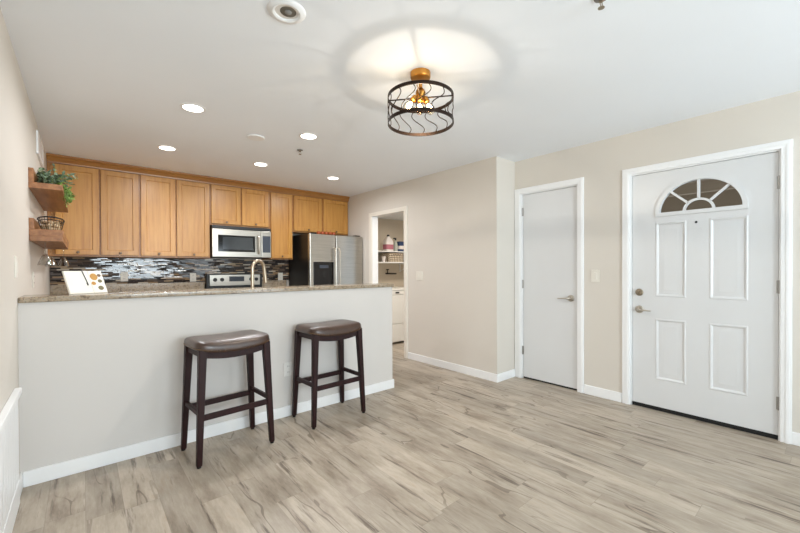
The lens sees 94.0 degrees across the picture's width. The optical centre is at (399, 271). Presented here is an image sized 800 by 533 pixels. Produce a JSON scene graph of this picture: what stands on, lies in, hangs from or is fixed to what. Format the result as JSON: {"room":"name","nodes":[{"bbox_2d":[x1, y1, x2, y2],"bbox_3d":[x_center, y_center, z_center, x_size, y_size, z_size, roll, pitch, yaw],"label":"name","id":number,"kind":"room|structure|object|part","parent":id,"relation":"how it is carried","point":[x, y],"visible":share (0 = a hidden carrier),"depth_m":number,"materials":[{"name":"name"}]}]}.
{"room":"open dining area","nodes":[
{"label":"open dining area","id":0,"kind":"room"},
{"bbox_2d":[0,8,49,473],"bbox_3d":[-1.271,0.006,0.973,0.120,2.428,8.370,-1,1,-40],"label":"wall","id":1,"kind":"structure","parent":0,"point":[18,125],"depth_m":2.00,"materials":[{"name":"paint"}]},
{"bbox_2d":[0,387,21,532],"bbox_3d":[-0.291,0.920,-0.053,0.030,0.608,5.290,-1,1,-40],"label":"wainscot","id":2,"kind":"structure","parent":1,"relation":"attached to","point":[9,416],"depth_m":1.71,"materials":[{"name":"paint"}]},
{"bbox_3d":[-0.292,0.632,-0.055,0.030,0.033,5.290,-1,1,-40],"label":"cap rail","id":3,"kind":"part","parent":2,"relation":"part of","materials":[{"name":"paint"}]},
{"bbox_2d":[14,256,17,277],"bbox_3d":[-2.077,-0.027,2.021,0.010,0.115,0.075,-1,1,-40],"label":"light switch","id":4,"kind":"object","parent":1,"relation":"attached to","point":[15,257],"visible":1,"depth_m":1.99,"materials":[{"name":"white plastic"}]},
{"bbox_2d":[19,472,22,495],"bbox_3d":[-0.357,1.179,0.015,0.013,0.088,5.479,-1,1,-40],"label":"baseboard","id":5,"kind":"structure","parent":1,"relation":"attached to","point":[21,473],"depth_m":2.05,"materials":[{"name":"paint"}]},
{"bbox_2d":[32,272,33,287],"bbox_3d":[-2.670,0.058,2.718,0.008,0.115,0.075,-1,1,-40],"label":"wall outlet","id":6,"kind":"object","parent":1,"relation":"attached to","point":[32,272],"visible":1,"depth_m":2.69,"materials":[{"name":"white plastic"}]},
{"bbox_2d":[36,130,43,166],"bbox_3d":[-3.107,-1.052,3.222,0.012,0.187,0.542,-1,1,-40],"label":"air vent","id":7,"kind":"object","parent":1,"relation":"in","point":[39,146],"visible":0.98,"depth_m":3.16,"materials":[{"name":"paint"}]},
{"bbox_2d":[28,167,67,212],"bbox_3d":[-2.896,-0.647,3.104,0.174,0.137,1.335,-1,1,-40],"label":"wall shelf","id":8,"kind":"object","parent":1,"relation":"attached to","point":[47,195],"visible":0.97,"depth_m":2.78,"materials":[{"name":"brown wood"}]},
{"bbox_2d":[36,163,77,206],"bbox_3d":[-2.707,-0.706,2.955,0.232,0.362,0.786,-1,1,-42],"label":"trailing plant","id":9,"kind":"object","parent":8,"relation":"on","point":[44,177],"visible":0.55,"depth_m":2.79,"materials":[{"name":"green plant"}]},
{"bbox_2d":[29,218,68,249],"bbox_3d":[-2.895,-0.294,3.106,0.174,0.156,1.335,-1,1,-40],"label":"wall shelf","id":10,"kind":"object","parent":1,"relation":"attached to","point":[44,238],"visible":1,"depth_m":2.63,"materials":[{"name":"brown wood"}]},
{"bbox_3d":[-2.505,-0.232,2.648,0.170,0.035,0.131,-1,1,-40],"label":"rack rail","id":11,"kind":"part","parent":10,"relation":"part of","materials":[{"name":"brown wood"}]},
{"bbox_3d":[-2.601,-0.233,2.762,0.170,0.035,0.112,-1,1,-40],"label":"rack rail","id":12,"kind":"part","parent":10,"relation":"part of","materials":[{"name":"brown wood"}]},
{"bbox_3d":[-2.692,-0.233,2.869,0.170,0.035,0.112,-1,1,-40],"label":"rack rail","id":13,"kind":"part","parent":10,"relation":"part of","materials":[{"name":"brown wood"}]},
{"bbox_2d":[37,216,64,229],"bbox_3d":[-2.631,-0.346,2.816,0.154,0.095,0.500,-1,1,-40],"label":"wire basket","id":14,"kind":"object","parent":10,"relation":"on","point":[38,218],"visible":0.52,"depth_m":2.69,"materials":[{"name":"black metal"}]},
{"bbox_2d":[97,234,299,285],"bbox_3d":[-2.468,-0.021,5.383,3.770,2.428,0.100,-1,1,-40],"label":"wall","id":15,"kind":"structure","parent":0,"point":[292,234],"depth_m":5.38,"materials":[{"name":"paint"}]},
{"bbox_2d":[47,162,139,257],"bbox_3d":[-3.448,-0.667,4.231,0.790,0.997,0.379,-1,1,-40],"label":"upper cabinet","id":16,"kind":"object","parent":15,"relation":"attached to","point":[102,220],"visible":0.95,"depth_m":4.14,"materials":[{"name":"brown wood"}]},
{"bbox_3d":[-3.468,-0.658,4.014,0.356,0.947,0.021,-1,1,-40],"label":"door","id":17,"kind":"part","parent":16,"relation":"part of","materials":[{"name":"brown wood"}]},
{"bbox_3d":[-3.188,-0.661,4.252,0.346,0.947,0.021,-1,1,-40],"label":"door","id":18,"kind":"part","parent":16,"relation":"part of","materials":[{"name":"brown wood"}]},
{"bbox_2d":[46,153,349,201],"bbox_3d":[-2.256,-1.192,5.038,3.660,0.082,0.083,-1,1,-40],"label":"crown molding","id":19,"kind":"structure","parent":16,"relation":"attached to","point":[52,158],"depth_m":4.61,"materials":[{"name":"brown wood"}]},
{"bbox_2d":[50,257,288,284],"bbox_3d":[-2.694,0.059,5.117,3.077,0.472,0.011,-1,1,-40],"label":"backsplash","id":20,"kind":"structure","parent":15,"relation":"attached to","point":[140,270],"depth_m":4.79,"materials":[{"name":"tile"}]},
{"bbox_2d":[120,272,127,280],"bbox_3d":[-3.356,0.059,4.542,0.075,0.115,0.008,-1,1,-40],"label":"wall outlet","id":21,"kind":"object","parent":20,"relation":"attached to","point":[123,275],"visible":1,"depth_m":4.54,"materials":[{"name":"white plastic"}]},
{"bbox_2d":[190,273,195,281],"bbox_3d":[-2.787,0.074,5.026,0.075,0.115,0.008,-1,1,-40],"label":"wall outlet","id":22,"kind":"object","parent":20,"relation":"attached to","point":[192,275],"visible":1,"depth_m":5.02,"materials":[{"name":"white plastic"}]},
{"bbox_2d":[278,273,282,279],"bbox_3d":[-1.862,0.072,5.812,0.075,0.115,0.008,-1,1,-40],"label":"wall outlet","id":23,"kind":"object","parent":20,"relation":"attached to","point":[280,275],"visible":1,"depth_m":5.81,"materials":[{"name":"white plastic"}]},
{"bbox_2d":[139,174,209,258],"bbox_3d":[-2.859,-0.673,4.731,0.754,0.997,0.379,-1,1,-40],"label":"upper cabinet","id":24,"kind":"object","parent":15,"relation":"attached to","point":[174,213],"visible":0.99,"depth_m":4.60,"materials":[{"name":"brown wood"}]},
{"bbox_3d":[-2.906,-0.664,4.491,0.352,0.947,0.021,-1,1,-40],"label":"door","id":25,"kind":"part","parent":24,"relation":"part of","materials":[{"name":"brown wood"}]},
{"bbox_3d":[-2.621,-0.667,4.734,0.369,0.947,0.021,-1,1,-40],"label":"door","id":26,"kind":"part","parent":24,"relation":"part of","materials":[{"name":"brown wood"}]},
{"bbox_2d":[210,184,268,227],"bbox_3d":[-2.273,-0.898,5.229,0.786,0.558,0.379,-1,1,-40],"label":"upper cabinet","id":27,"kind":"object","parent":15,"relation":"attached to","point":[229,206],"visible":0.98,"depth_m":5.08,"materials":[{"name":"brown wood"}]},
{"bbox_3d":[-2.323,-0.889,4.986,0.367,0.508,0.021,-1,1,-40],"label":"door","id":28,"kind":"part","parent":27,"relation":"part of","materials":[{"name":"brown wood"}]},
{"bbox_2d":[210,225,270,258],"bbox_3d":[-2.237,-0.404,5.191,0.774,0.423,0.451,-1,1,-40],"label":"microwave","id":29,"kind":"object","parent":27,"relation":"attached to","point":[225,241],"visible":0.98,"depth_m":5.04,"materials":[{"name":"silver metal"}]},
{"bbox_3d":[-1.957,-0.373,5.172,0.022,0.261,0.061,-1,1,-40],"label":"handle","id":30,"kind":"part","parent":29,"relation":"part of","materials":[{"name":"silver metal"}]},
{"bbox_3d":[-1.895,-0.385,5.278,0.137,0.368,0.027,-1,1,-40],"label":"control panel","id":31,"kind":"part","parent":29,"relation":"part of","materials":[{"name":"metal"}]},
{"bbox_3d":[-2.030,-0.892,5.236,0.367,0.508,0.021,-1,1,-40],"label":"door","id":32,"kind":"part","parent":27,"relation":"part of","materials":[{"name":"brown wood"}]},
{"bbox_2d":[261,192,292,259],"bbox_3d":[-1.839,-0.683,5.598,0.348,0.997,0.379,-1,1,-40],"label":"upper cabinet","id":33,"kind":"object","parent":15,"relation":"attached to","point":[280,204],"visible":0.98,"depth_m":5.48,"materials":[{"name":"brown wood"}]},
{"bbox_3d":[-1.739,-0.676,5.484,0.319,0.947,0.021,-1,1,-40],"label":"door","id":34,"kind":"part","parent":33,"relation":"part of","materials":[{"name":"brown wood"}]},
{"bbox_2d":[292,195,347,235],"bbox_3d":[-1.334,-0.896,6.027,0.978,0.582,0.379,-1,1,-40],"label":"upper cabinet","id":35,"kind":"object","parent":15,"relation":"attached to","point":[309,214],"visible":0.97,"depth_m":5.87,"materials":[{"name":"brown wood"}]},
{"bbox_3d":[-1.419,-0.886,5.756,0.460,0.532,0.021,-1,1,-40],"label":"door","id":36,"kind":"part","parent":35,"relation":"part of","materials":[{"name":"brown wood"}]},
{"bbox_3d":[-1.046,-0.890,6.072,0.455,0.532,0.021,-1,1,-40],"label":"door","id":37,"kind":"part","parent":35,"relation":"part of","materials":[{"name":"brown wood"}]},
{"bbox_2d":[18,287,391,472],"bbox_3d":[-1.148,0.685,3.016,2.703,1.040,0.120,-1,1,-40],"label":"wall","id":38,"kind":"structure","parent":0,"point":[96,376],"depth_m":2.50,"materials":[{"name":"grey paint"}]},
{"bbox_2d":[18,283,393,302],"bbox_3d":[-1.185,0.148,3.059,2.708,0.032,0.281,-1,1,-40],"label":"countertop","id":39,"kind":"structure","parent":38,"relation":"on","point":[190,292],"depth_m":2.62,"materials":[{"name":"stone"}]},
{"bbox_2d":[62,269,107,294],"bbox_3d":[-2.062,0.062,2.435,0.123,0.162,0.215,0,0,22],"label":"open booklet","id":40,"kind":"object","parent":39,"relation":"on","point":[77,282],"visible":1,"depth_m":2.42,"materials":[{"name":"beige paper"}]},
{"bbox_2d":[90,273,97,279],"bbox_3d":[-2.036,0.033,2.480,0.024,0.045,0.044,0,0,17],"label":"food picture","id":41,"kind":"object","parent":40,"relation":"attached to","point":[93,276],"depth_m":2.48,"materials":[{"name":"orange paper"}]},
{"bbox_2d":[23,379,393,487],"bbox_3d":[-1.093,1.161,2.977,2.704,0.088,0.014,-1,1,-40],"label":"baseboard","id":42,"kind":"structure","parent":38,"relation":"attached to","point":[66,468],"depth_m":2.52,"materials":[{"name":"paint"}]},
{"bbox_2d":[284,362,291,376],"bbox_3d":[-0.933,0.812,3.114,0.075,0.115,0.008,-1,1,-40],"label":"wall outlet","id":43,"kind":"object","parent":38,"relation":"attached to","point":[288,365],"visible":1,"depth_m":3.11,"materials":[{"name":"white plastic"}]},
{"bbox_2d":[378,218,403,286],"bbox_3d":[-0.278,-0.043,7.114,1.808,2.428,0.100,-1,1,-40],"label":"wall","id":44,"kind":"structure","parent":0,"point":[393,228],"depth_m":7.13,"materials":[{"name":"paint"}]},
{"bbox_2d":[378,250,403,252],"bbox_3d":[-0.077,-0.279,6.896,1.380,0.178,0.489,-1,1,-40],"label":"shelf","id":45,"kind":"object","parent":44,"relation":"attached to","point":[379,251],"visible":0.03,"depth_m":6.69,"materials":[{"name":"paint"}]},
{"bbox_2d":[383,235,392,250],"bbox_3d":[-0.208,-0.510,6.594,0.181,0.289,0.122,-1,1,-40],"label":"detergent jug","id":46,"kind":"object","parent":45,"relation":"on","point":[387,243],"visible":0.94,"depth_m":6.54,"materials":[{"name":"white plastic"}]},
{"bbox_2d":[393,238,397,250],"bbox_3d":[-0.083,-0.488,6.701,0.082,0.242,0.073,-1,1,-40],"label":"spray bottle","id":47,"kind":"object","parent":45,"relation":"on","point":[395,242],"visible":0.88,"depth_m":6.67,"materials":[{"name":"grey plastic"}]},
{"bbox_2d":[397,241,403,250],"bbox_3d":[0.008,-0.458,6.778,0.138,0.180,0.116,-1,1,-40],"label":"tub","id":48,"kind":"object","parent":45,"relation":"on","point":[400,243],"visible":0.62,"depth_m":6.72,"materials":[{"name":"blue plastic"}]},
{"bbox_2d":[378,262,403,271],"bbox_3d":[-0.076,-0.087,6.897,1.380,0.178,0.489,-1,1,-40],"label":"shelf","id":49,"kind":"object","parent":44,"relation":"attached to","point":[399,263],"visible":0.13,"depth_m":6.91,"materials":[{"name":"paint"}]},
{"bbox_2d":[381,253,403,261],"bbox_3d":[-0.137,-0.255,6.734,0.364,0.161,0.274,-1,1,-40],"label":"storage basket","id":50,"kind":"object","parent":49,"relation":"on","point":[390,257],"visible":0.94,"depth_m":6.61,"materials":[{"name":"brown wicker"}]},
{"bbox_2d":[378,213,403,220],"bbox_3d":[0.745,-1.024,5.899,1.808,0.060,3.070,-1,1,-40],"label":"ceiling","id":51,"kind":"structure","parent":0,"point":[400,216],"depth_m":6.85,"materials":[{"name":"paint"}]},
{"bbox_2d":[0,0,799,196],"bbox_3d":[0.887,-1.270,2.803,5.798,0.080,8.370,-1,1,-40],"label":"ceiling","id":52,"kind":"structure","parent":0,"point":[104,80],"depth_m":2.30,"materials":[{"name":"paint"}]},
{"bbox_2d":[157,145,176,150],"bbox_3d":[-2.299,-1.221,3.684,0.172,0.006,0.172,-1,1,-40],"label":"recessed light","id":53,"kind":"object","parent":52,"relation":"in","point":[163,147],"visible":1,"depth_m":3.67,"materials":[{"name":"paint"}]},
{"bbox_2d":[180,103,205,112],"bbox_3d":[-1.539,-1.217,2.776,0.172,0.006,0.172,-1,1,-40],"label":"recessed light","id":54,"kind":"object","parent":52,"relation":"in","point":[191,107],"visible":1,"depth_m":2.76,"materials":[{"name":"paint"}]},
{"bbox_2d":[247,134,264,140],"bbox_3d":[-1.309,-1.220,3.392,0.150,0.012,0.150,-1,1,-40],"label":"junction cover","id":55,"kind":"object","parent":52,"relation":"attached to","point":[254,137],"visible":1,"depth_m":3.37,"materials":[{"name":"paint"}]},
{"bbox_2d":[253,162,268,165],"bbox_3d":[-1.592,-1.228,4.266,0.172,0.006,0.172,-1,1,-40],"label":"recessed light","id":56,"kind":"object","parent":52,"relation":"in","point":[254,163],"visible":1,"depth_m":4.26,"materials":[{"name":"paint"}]},
{"bbox_2d":[267,0,305,23],"bbox_3d":[-0.530,-1.210,1.743,0.176,0.013,0.176,-1,1,-40],"label":"smoke detector","id":57,"kind":"object","parent":52,"relation":"in","point":[284,11],"visible":1,"depth_m":1.74,"materials":[{"name":"paint"}]},
{"bbox_2d":[299,133,317,139],"bbox_3d":[-0.826,-1.224,3.373,0.172,0.006,0.172,-1,1,-40],"label":"recessed light","id":58,"kind":"object","parent":52,"relation":"in","point":[310,136],"visible":1,"depth_m":3.37,"materials":[{"name":"paint"}]},
{"bbox_2d":[327,176,339,179],"bbox_3d":[-0.882,-1.235,4.922,0.172,0.006,0.172,-1,1,-40],"label":"recessed light","id":59,"kind":"object","parent":52,"relation":"in","point":[329,177],"visible":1,"depth_m":4.93,"materials":[{"name":"paint"}]},
{"bbox_2d":[388,68,453,135],"bbox_3d":[0.126,-1.065,2.297,0.405,0.317,0.405,-1,1,-40],"label":"ceiling lamp","id":60,"kind":"object","parent":52,"relation":"attached to","point":[420,76],"visible":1,"depth_m":2.26,"materials":[{"name":"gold metal"}]},
{"bbox_2d":[403,94,417,108],"bbox_3d":[0.065,-1.036,2.287,0.089,0.112,0.072,-1,1,-40],"label":"bulb","id":61,"kind":"object","parent":60,"relation":"attached to","point":[414,98],"depth_m":2.28,"materials":[{"name":"white glass"}]},
{"bbox_2d":[415,94,423,114],"bbox_3d":[0.120,-1.021,2.271,0.056,0.126,0.056,-1,1,-40],"label":"bulb","id":62,"kind":"object","parent":60,"relation":"attached to","point":[417,96],"depth_m":2.27,"materials":[{"name":"white glass"}]},
{"bbox_3d":[0.133,-0.991,2.099,0.090,0.157,0.010,0,0,-2],"label":"wavy rod","id":63,"kind":"part","parent":60,"relation":"part of","materials":[{"name":"gold metal"}]},
{"bbox_2d":[423,96,433,114],"bbox_3d":[0.177,-1.029,2.297,0.075,0.121,0.070,-1,1,-40],"label":"bulb","id":64,"kind":"object","parent":60,"relation":"attached to","point":[426,100],"depth_m":2.28,"materials":[{"name":"white glass"}]},
{"bbox_2d":[594,0,604,9],"bbox_3d":[0.897,-1.198,1.663,0.060,0.047,0.060,-1,1,-40],"label":"sprinkler","id":65,"kind":"object","parent":52,"relation":"attached to","point":[602,7],"visible":1,"depth_m":1.67,"materials":[{"name":"grey"}]},
{"bbox_2d":[12,341,799,532],"bbox_3d":[0.896,1.228,2.821,5.798,0.060,8.370,-1,1,-40],"label":"floor","id":66,"kind":"structure","parent":0,"point":[440,450],"depth_m":2.20,"materials":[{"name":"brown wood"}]},
{"bbox_2d":[181,329,274,468],"bbox_3d":[-1.188,0.820,2.581,0.504,0.777,0.354,-1,1,-45],"label":"bar stool","id":67,"kind":"object","parent":66,"relation":"on","point":[244,342],"visible":1,"depth_m":2.51,"materials":[{"name":"brown wood"}]},
{"bbox_3d":[-1.444,0.842,2.531,0.070,0.710,0.063,-1,1,-45],"label":"leg","id":68,"kind":"part","parent":67,"relation":"part of","materials":[{"name":"brown wood"}]},
{"bbox_3d":[-1.336,0.513,2.433,0.022,0.050,0.276,-1,1,-45],"label":"rail","id":69,"kind":"part","parent":67,"relation":"part of","materials":[{"name":"brown wood"}]},
{"bbox_3d":[-1.239,0.843,2.325,0.070,0.710,0.063,-1,1,-45],"label":"leg","id":70,"kind":"part","parent":67,"relation":"part of","materials":[{"name":"brown wood"}]},
{"bbox_3d":[-1.189,0.476,2.578,0.488,0.089,0.347,-1,1,-45],"label":"seat","id":71,"kind":"part","parent":67,"relation":"part of","materials":[{"name":"leather"}]},
{"bbox_3d":[-1.137,0.839,2.837,0.070,0.710,0.063,-1,1,-45],"label":"leg","id":72,"kind":"part","parent":67,"relation":"part of","materials":[{"name":"brown wood"}]},
{"bbox_3d":[-0.931,0.840,2.631,0.070,0.710,0.063,-1,1,-45],"label":"leg","id":73,"kind":"part","parent":67,"relation":"part of","materials":[{"name":"brown wood"}]},
{"bbox_2d":[205,273,261,288],"bbox_3d":[-2.159,0.601,5.105,0.757,1.145,0.693,-1,1,-40],"label":"range","id":74,"kind":"object","parent":66,"relation":"on","point":[212,281],"visible":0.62,"depth_m":5.26,"materials":[{"name":"silver metal"}]},
{"bbox_3d":[-2.336,0.117,5.308,0.680,0.152,0.011,-1,1,-40],"label":"control panel","id":75,"kind":"part","parent":74,"relation":"part of","materials":[{"name":"metal"}]},
{"bbox_2d":[289,232,362,285],"bbox_3d":[-1.155,0.298,5.865,0.910,1.732,0.809,-1,1,-40],"label":"refrigerator","id":76,"kind":"object","parent":66,"relation":"on","point":[318,259],"visible":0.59,"depth_m":5.56,"materials":[{"name":"silver metal"}]},
{"bbox_3d":[-1.141,0.284,5.472,0.422,1.665,0.071,-1,1,-40],"label":"freezer door","id":77,"kind":"part","parent":76,"relation":"part of","materials":[{"name":"metal"}]},
{"bbox_3d":[-0.966,0.055,5.537,0.022,0.841,0.066,-1,1,-40],"label":"handle","id":78,"kind":"part","parent":76,"relation":"part of","materials":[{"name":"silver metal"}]},
{"bbox_2d":[292,319,365,429],"bbox_3d":[-0.597,0.813,3.138,0.504,0.777,0.354,-1,1,-42],"label":"bar stool","id":79,"kind":"object","parent":66,"relation":"on","point":[339,330],"visible":1,"depth_m":3.08,"materials":[{"name":"brown wood"}]},
{"bbox_3d":[-0.855,0.836,3.100,0.070,0.710,0.063,-1,1,-42],"label":"leg","id":80,"kind":"part","parent":79,"relation":"part of","materials":[{"name":"brown wood"}]},
{"bbox_3d":[-0.751,0.506,2.997,0.022,0.050,0.276,-1,1,-42],"label":"rail","id":81,"kind":"part","parent":79,"relation":"part of","materials":[{"name":"brown wood"}]},
{"bbox_3d":[-0.659,0.837,2.885,0.070,0.710,0.063,-1,1,-42],"label":"leg","id":82,"kind":"part","parent":79,"relation":"part of","materials":[{"name":"brown wood"}]},
{"bbox_3d":[-0.598,0.469,3.136,0.488,0.089,0.347,-1,1,-42],"label":"seat","id":83,"kind":"part","parent":79,"relation":"part of","materials":[{"name":"leather"}]},
{"bbox_3d":[-0.534,0.833,3.392,0.070,0.710,0.063,-1,1,-42],"label":"leg","id":84,"kind":"part","parent":79,"relation":"part of","materials":[{"name":"brown wood"}]},
{"bbox_3d":[-0.338,0.833,3.177,0.070,0.710,0.063,-1,1,-42],"label":"leg","id":85,"kind":"part","parent":79,"relation":"part of","materials":[{"name":"brown wood"}]},
{"bbox_2d":[392,286,403,342],"bbox_3d":[-0.100,0.710,6.471,0.680,0.870,0.695,-1,1,-40],"label":"washing machine","id":86,"kind":"object","parent":66,"relation":"on","point":[397,292],"visible":0.21,"depth_m":6.09,"materials":[{"name":"white metal"}]},
{"bbox_3d":[0.113,0.990,6.224,0.660,0.283,0.020,-1,1,-40],"label":"panel","id":87,"kind":"part","parent":86,"relation":"part of","materials":[{"name":"white metal"}]},
{"bbox_3d":[0.112,0.609,6.221,0.660,0.465,0.020,-1,1,-40],"label":"panel","id":88,"kind":"part","parent":86,"relation":"part of","materials":[{"name":"white metal"}]},
{"bbox_3d":[-3.080,0.765,4.399,1.546,0.875,0.608,-1,1,-40],"label":"base cabinet","id":89,"kind":"object","parent":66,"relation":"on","visible":0},
{"bbox_2d":[50,282,204,293],"bbox_3d":[-3.076,0.235,4.388,1.546,0.182,0.629,-1,1,-40],"label":"countertop","id":90,"kind":"structure","parent":89,"relation":"on","point":[54,289],"depth_m":4.66,"materials":[{"name":"stone"}]},
{"bbox_3d":[-1.766,0.751,5.516,0.356,0.875,0.608,-1,1,-40],"label":"base cabinet","id":91,"kind":"object","parent":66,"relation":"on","visible":0},
{"bbox_2d":[262,280,286,286],"bbox_3d":[-1.746,0.222,5.518,0.396,0.182,0.629,-1,1,-40],"label":"countertop","id":92,"kind":"structure","parent":91,"relation":"on","point":[270,283],"depth_m":5.74,"materials":[{"name":"stone"}]},
{"bbox_3d":[-1.396,0.702,3.305,2.696,0.822,0.640,-1,1,-40],"label":"base cabinet","id":93,"kind":"object","parent":66,"relation":"on","visible":0},
{"bbox_2d":[251,259,266,286],"bbox_3d":[-1.284,0.089,3.335,0.060,0.403,0.249,0,0,33],"label":"kitchen faucet","id":94,"kind":"object","parent":93,"relation":"on","point":[261,262],"visible":0.64,"depth_m":3.35,"materials":[{"name":"beige"}]},
{"bbox_2d":[348,156,502,373],"bbox_3d":[0.020,-0.030,5.287,0.105,2.428,3.270,-1,1,-40],"label":"wall","id":95,"kind":"structure","parent":0,"point":[455,313],"depth_m":4.48,"materials":[{"name":"paint"}]},
{"bbox_2d":[369,206,407,357],"bbox_3d":[-0.147,0.141,5.468,0.127,2.083,0.894,-1,1,-40],"label":"door frame","id":96,"kind":"structure","parent":95,"relation":"attached to","point":[405,208],"depth_m":5.39,"materials":[{"name":"white wood"}]},
{"bbox_2d":[416,271,422,279],"bbox_3d":[0.255,0.053,4.923,0.010,0.115,0.125,-1,1,-40],"label":"light switch","id":97,"kind":"object","parent":95,"relation":"attached to","point":[419,275],"visible":1,"depth_m":4.92,"materials":[{"name":"white plastic"}]},
{"bbox_2d":[408,352,495,381],"bbox_3d":[0.575,1.143,4.556,0.013,0.088,1.430,-1,1,-40],"label":"baseboard","id":98,"kind":"structure","parent":95,"relation":"attached to","point":[485,375],"depth_m":4.46,"materials":[{"name":"paint"}]},
{"bbox_2d":[502,158,514,371],"bbox_3d":[1.224,-0.027,4.230,0.362,2.428,0.100,-1,1,-40],"label":"wall","id":99,"kind":"structure","parent":0,"point":[508,167],"depth_m":4.15,"materials":[{"name":"paint"}]},
{"bbox_2d":[496,369,514,382],"bbox_3d":[1.167,1.144,4.112,0.340,0.088,0.013,-1,1,-40],"label":"baseboard","id":100,"kind":"structure","parent":99,"relation":"attached to","point":[509,374],"depth_m":4.10,"materials":[{"name":"paint"}]},
{"bbox_2d":[515,91,799,432],"bbox_3d":[2.968,-0.021,2.366,0.120,2.428,5.000,-1,1,-40],"label":"wall","id":101,"kind":"structure","parent":0,"point":[601,164],"depth_m":3.42,"materials":[{"name":"paint"}]},
{"bbox_2d":[514,177,583,392],"bbox_3d":[1.591,0.131,3.970,0.141,2.112,0.764,-1,1,-40],"label":"door frame","id":102,"kind":"structure","parent":101,"relation":"attached to","point":[579,182],"depth_m":3.88,"materials":[{"name":"paint"}]},
{"bbox_2d":[522,186,576,389],"bbox_3d":[1.554,0.166,3.937,0.103,2.036,0.620,-1,1,-40],"label":"door","id":103,"kind":"structure","parent":101,"relation":"in","point":[549,282],"depth_m":3.92,"materials":[{"name":"paint"}]},
{"bbox_2d":[591,270,599,281],"bbox_3d":[1.865,0.039,3.564,0.010,0.115,0.075,-1,1,-40],"label":"light switch","id":104,"kind":"object","parent":101,"relation":"attached to","point":[595,274],"visible":1,"depth_m":3.56,"materials":[{"name":"white plastic"}]},
{"bbox_2d":[584,384,621,402],"bbox_3d":[1.909,1.145,3.523,0.013,0.088,0.337,-1,1,-40],"label":"baseboard","id":105,"kind":"structure","parent":101,"relation":"attached to","point":[590,390],"depth_m":3.51,"materials":[{"name":"paint"}]},
{"bbox_2d":[632,152,779,438],"bbox_3d":[2.375,0.170,2.976,0.109,2.037,0.937,-1,1,-40],"label":"door","id":106,"kind":"structure","parent":101,"relation":"in","point":[706,282],"depth_m":2.93,"materials":[{"name":"paint"}]},
{"bbox_3d":[2.111,0.330,3.294,0.014,0.066,0.066,-1,1,-40],"label":"lever handle","id":107,"kind":"part","parent":106,"relation":"part of","materials":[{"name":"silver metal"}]},
{"bbox_3d":[2.275,0.661,3.136,0.034,0.522,0.216,-1,1,-40],"label":"raised panel","id":108,"kind":"part","parent":106,"relation":"part of","materials":[{"name":"paint"}]},
{"bbox_3d":[2.272,-0.104,3.131,0.034,0.634,0.216,-1,1,-40],"label":"raised panel","id":109,"kind":"part","parent":106,"relation":"part of","materials":[{"name":"paint"}]},
{"bbox_3d":[2.388,-0.618,2.982,0.044,0.300,0.584,-1,1,-40],"label":"fan light frame","id":110,"kind":"part","parent":106,"relation":"part of","materials":[{"name":"paint"}]},
{"bbox_3d":[2.512,0.663,2.857,0.034,0.522,0.226,-1,1,-40],"label":"raised panel","id":111,"kind":"part","parent":106,"relation":"part of","materials":[{"name":"paint"}]},
{"bbox_3d":[2.509,-0.103,2.851,0.034,0.634,0.226,-1,1,-40],"label":"raised panel","id":112,"kind":"part","parent":106,"relation":"part of","materials":[{"name":"paint"}]},
{"bbox_2d":[622,139,792,443],"bbox_3d":[2.404,0.137,3.014,0.141,2.108,1.066,-1,1,-40],"label":"door frame","id":113,"kind":"structure","parent":101,"relation":"attached to","point":[786,146],"depth_m":2.62,"materials":[{"name":"paint"}]},
{"bbox_2d":[792,432,799,445],"bbox_3d":[3.586,1.153,1.550,0.013,0.088,2.709,-1,1,-40],"label":"baseboard","id":114,"kind":"structure","parent":101,"relation":"attached to","point":[795,436],"depth_m":2.56,"materials":[{"name":"paint"}]},
{"bbox_2d":[661,189,741,212],"bbox_3d":[5.736,-0.187,6.451,0.100,2.680,4.800,-1,1,-40],"label":"wall","id":115,"kind":"structure","parent":0,"point":[731,197],"depth_m":6.70,"materials":[{"name":"brown paint"}]},
{"bbox_3d":[4.030,-1.480,4.995,4.366,0.060,4.800,-1,1,-40],"label":"ceiling","id":116,"kind":"structure","parent":0,"visible":0},
{"bbox_2d":[668,179,734,196],"bbox_3d":[4.071,-1.365,5.031,2.740,0.170,4.800,-1,1,-40],"label":"beams","id":117,"kind":"structure","parent":116,"relation":"attached to","point":[713,185],"depth_m":6.01,"materials":[{"name":"brown wood"}]}
]}

